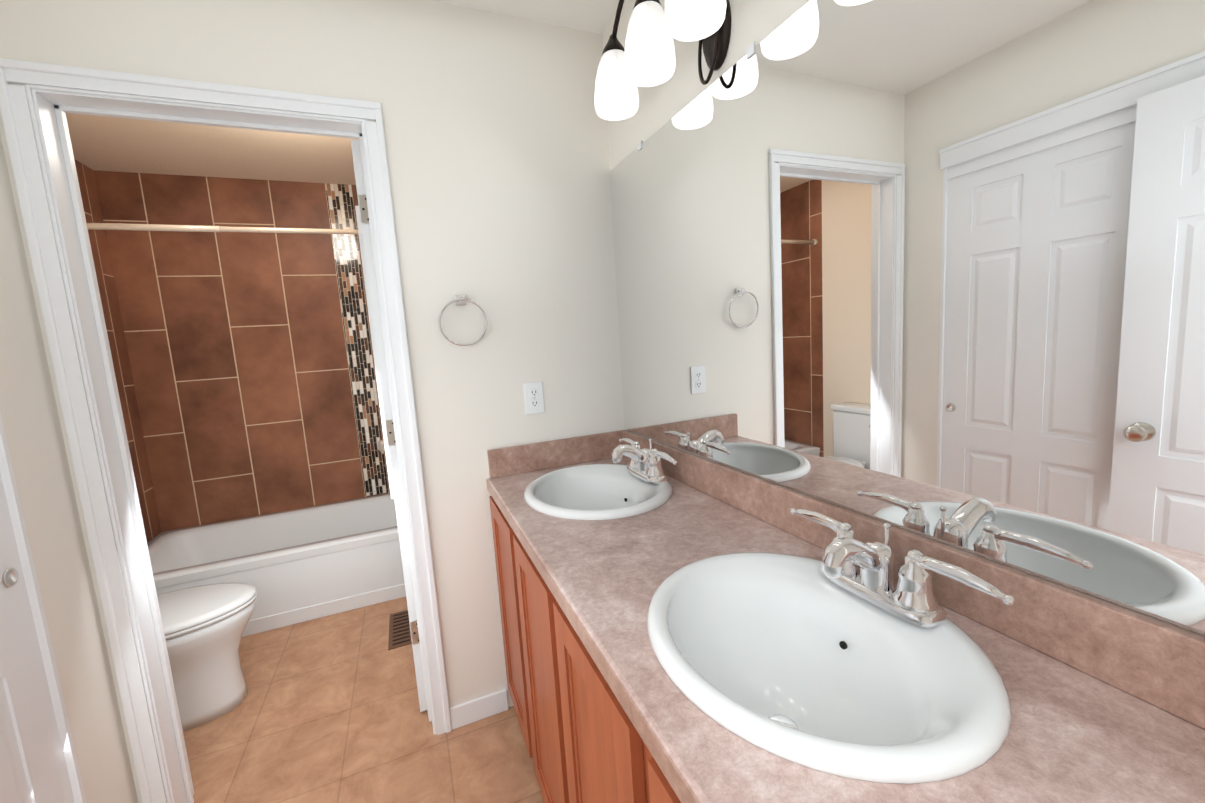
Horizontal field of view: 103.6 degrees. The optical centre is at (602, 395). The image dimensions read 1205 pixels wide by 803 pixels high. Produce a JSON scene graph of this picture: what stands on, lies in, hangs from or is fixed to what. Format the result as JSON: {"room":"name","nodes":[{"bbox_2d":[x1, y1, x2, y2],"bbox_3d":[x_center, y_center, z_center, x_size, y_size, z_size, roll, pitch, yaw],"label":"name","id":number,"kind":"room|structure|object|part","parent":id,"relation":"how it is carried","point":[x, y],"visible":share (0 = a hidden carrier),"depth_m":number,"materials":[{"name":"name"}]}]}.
{"room":"bathroom","nodes":[
{"label":"bathroom","id":0,"kind":"room"},
{"bbox_2d":[0,134,138,802],"bbox_3d":[-1.428,0.099,1.127,0.115,2.440,0.190,-7,8,-22],"label":"wall","id":1,"kind":"structure","parent":0,"point":[35,443],"depth_m":1.18,"materials":[{"name":"beige paint"}]},
{"bbox_2d":[74,159,161,541],"bbox_3d":[-2.586,0.026,2.329,0.115,2.440,0.830,-7,8,-22],"label":"wall","id":2,"kind":"structure","parent":0,"point":[107,281],"depth_m":2.63,"materials":[{"name":"brown tile"}]},
{"bbox_2d":[86,223,358,234],"bbox_3d":[-1.754,-0.777,2.219,1.496,0.048,0.048,-7,8,-22],"label":"curtain rod","id":3,"kind":"object","parent":2,"relation":"attached to","point":[144,227],"visible":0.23,"depth_m":2.18,"materials":[{"name":"beige"}]},
{"bbox_2d":[98,171,389,531],"bbox_3d":[-2.027,-0.101,3.068,1.730,2.440,0.119,-7,8,-22],"label":"wall","id":4,"kind":"structure","parent":0,"point":[244,369],"depth_m":2.92,"materials":[{"name":"brown tile"}]},
{"bbox_2d":[355,206,393,498],"bbox_3d":[-0.906,-0.236,1.941,0.057,1.259,0.360,-7,8,-22],"label":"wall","id":5,"kind":"structure","parent":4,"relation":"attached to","point":[374,348],"depth_m":1.77,"materials":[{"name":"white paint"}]},
{"bbox_2d":[0,0,625,802],"bbox_3d":[-0.966,0.025,1.482,2.450,2.440,0.115,-7,8,-22],"label":"wall","id":6,"kind":"structure","parent":0,"point":[495,125],"depth_m":1.60,"materials":[{"name":"beige paint"}]},
{"bbox_2d":[0,58,451,802],"bbox_3d":[-1.022,0.195,1.475,0.844,2.112,0.151,-7,8,-22],"label":"door frame","id":7,"kind":"structure","parent":6,"relation":"attached to","point":[42,236],"depth_m":1.29,"materials":[{"name":"white wood"}]},
{"bbox_2d":[23,85,434,802],"bbox_3d":[-1.021,0.216,1.477,0.760,2.070,0.115,-7,8,-22],"label":"trim","id":8,"kind":"structure","parent":6,"relation":"attached to","point":[53,107],"depth_m":1.33,"materials":[{"name":"white wood"}]},
{"bbox_2d":[351,140,426,711],"bbox_3d":[-0.870,0.150,1.985,0.175,2.035,0.720,-7,8,-22],"label":"door leaf","id":9,"kind":"structure","parent":6,"relation":"in","point":[369,258],"depth_m":1.65,"materials":[{"name":"white paint"}]},
{"bbox_3d":[-0.866,0.101,1.961,0.175,1.597,0.682,-7,8,-22],"label":"tub door hardware","id":10,"kind":"part","parent":9,"relation":"part of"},
{"bbox_2d":[450,703,462,709],"bbox_3d":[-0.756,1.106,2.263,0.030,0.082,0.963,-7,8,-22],"label":"baseboard","id":11,"kind":"structure","parent":6,"relation":"attached to","point":[459,705],"depth_m":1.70,"materials":[{"name":"white wood"}]},
{"bbox_2d":[438,295,487,345],"bbox_3d":[-0.466,-0.248,1.582,0.158,0.171,0.042,-7,8,-22],"label":"towel ring","id":12,"kind":"object","parent":6,"relation":"attached to","point":[460,300],"visible":1,"depth_m":1.57,"materials":[{"name":"silver metal"}]},
{"bbox_2d":[523,381,544,414],"bbox_3d":[-0.247,0.010,1.718,0.070,0.114,0.007,-7,8,-22],"label":"electrical outlet plate","id":13,"kind":"object","parent":6,"relation":"attached to","point":[534,397],"visible":1,"depth_m":1.72,"materials":[{"name":"white plastic"}]},
{"bbox_2d":[487,430,621,477],"bbox_3d":[-0.160,0.216,1.767,0.522,0.100,0.019,-7,8,-22],"label":"backsplash","id":14,"kind":"structure","parent":6,"relation":"attached to","point":[587,448],"depth_m":1.74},
{"bbox_2d":[66,0,618,184],"bbox_3d":[-1.009,-1.200,1.246,2.450,0.050,4.060,-7,8,-22],"label":"ceiling","id":15,"kind":"structure","parent":0,"point":[105,143],"depth_m":2.37,"materials":[{"name":"beige paint"}]},
{"bbox_2d":[183,597,543,802],"bbox_3d":[-0.850,1.266,1.549,2.450,0.050,4.060,-7,8,-22],"label":"floor","id":16,"kind":"structure","parent":0,"point":[327,710],"depth_m":1.70,"materials":[{"name":"tile"}]},
{"bbox_2d":[157,582,256,731],"bbox_3d":[-1.768,0.878,1.782,0.784,0.780,0.470,-7,8,-22],"label":"toilet","id":17,"kind":"object","parent":16,"relation":"on","point":[204,626],"visible":0.25,"depth_m":1.81,"materials":[{"name":"white ceramic"}]},
{"bbox_2d":[147,493,405,636],"bbox_3d":[-1.782,0.959,2.771,1.494,0.380,0.803,-7,8,-22],"label":"bathtub","id":18,"kind":"object","parent":16,"relation":"on","point":[296,566],"visible":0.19,"depth_m":2.56,"materials":[{"name":"white ceramic"}]},
{"bbox_2d":[388,610,411,649],"bbox_3d":[-0.996,1.151,2.343,0.110,0.005,0.320,-7,8,-22],"label":"floor vent","id":19,"kind":"object","parent":16,"relation":"in","point":[399,631],"visible":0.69,"depth_m":2.32,"materials":[{"name":"brown metal"}]},
{"bbox_2d":[488,490,685,802],"bbox_3d":[0.176,0.795,1.126,0.552,0.855,1.558,-7,8,-22],"label":"bathroom vanity","id":20,"kind":"object","parent":16,"relation":"on","point":[584,746],"depth_m":1.01,"materials":[{"name":"brown wood"}]},
{"bbox_2d":[486,454,1204,802],"bbox_3d":[0.146,0.352,1.071,0.554,0.040,1.560,-7,8,-22],"label":"countertop","id":21,"kind":"structure","parent":20,"relation":"on","point":[756,663],"depth_m":0.69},
{"bbox_2d":[602,0,1204,635],"bbox_3d":[0.531,-0.003,0.926,0.115,2.440,2.065,-7,8,-22],"label":"wall","id":22,"kind":"structure","parent":0,"point":[684,86],"depth_m":1.28,"materials":[{"name":"beige paint"}]},
{"bbox_2d":[594,0,730,120],"bbox_3d":[0.183,-0.926,1.097,0.198,0.369,0.728,-7,8,-22],"label":"sconce","id":23,"kind":"object","parent":22,"relation":"attached to","point":[645,57],"visible":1,"depth_m":1.14,"materials":[{"name":"white glass"}]},
{"bbox_3d":[0.196,-0.927,1.102,0.170,0.369,0.672,-7,8,-22],"label":"frame","id":24,"kind":"part","parent":23,"relation":"part of","materials":[{"name":"black metal"}]},
{"bbox_2d":[609,0,1204,634],"bbox_3d":[0.359,-0.283,1.100,0.008,0.980,1.556,-7,8,-22],"label":"wall mirror","id":25,"kind":"object","parent":22,"relation":"attached to","point":[931,268],"visible":0.97,"depth_m":0.71,"materials":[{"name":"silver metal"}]},
{"bbox_2d":[622,430,1204,729],"bbox_3d":[0.388,0.255,1.164,0.019,0.100,1.558,-7,8,-22],"label":"backsplash","id":26,"kind":"structure","parent":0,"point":[1161,663],"depth_m":0.69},
{"bbox_3d":[-1.191,-0.844,0.292,0.115,0.400,1.360,-7,8,-22],"label":"wall","id":27,"kind":"structure","parent":0,"visible":0},
{"bbox_2d":[0,473,74,802],"bbox_3d":[-1.105,0.361,0.444,0.077,2.020,1.352,-7,8,-22],"label":"closet door","id":28,"kind":"structure","parent":27,"relation":"in","point":[33,767],"depth_m":1.05,"materials":[{"name":"white paint"}]},
{"bbox_2d":[0,413,86,802],"bbox_3d":[-1.095,0.323,0.444,0.110,2.118,1.380,-7,8,-22],"label":"trim","id":29,"kind":"structure","parent":27,"relation":"attached to","point":[33,590],"depth_m":1.10,"materials":[{"name":"white wood"}]}
]}

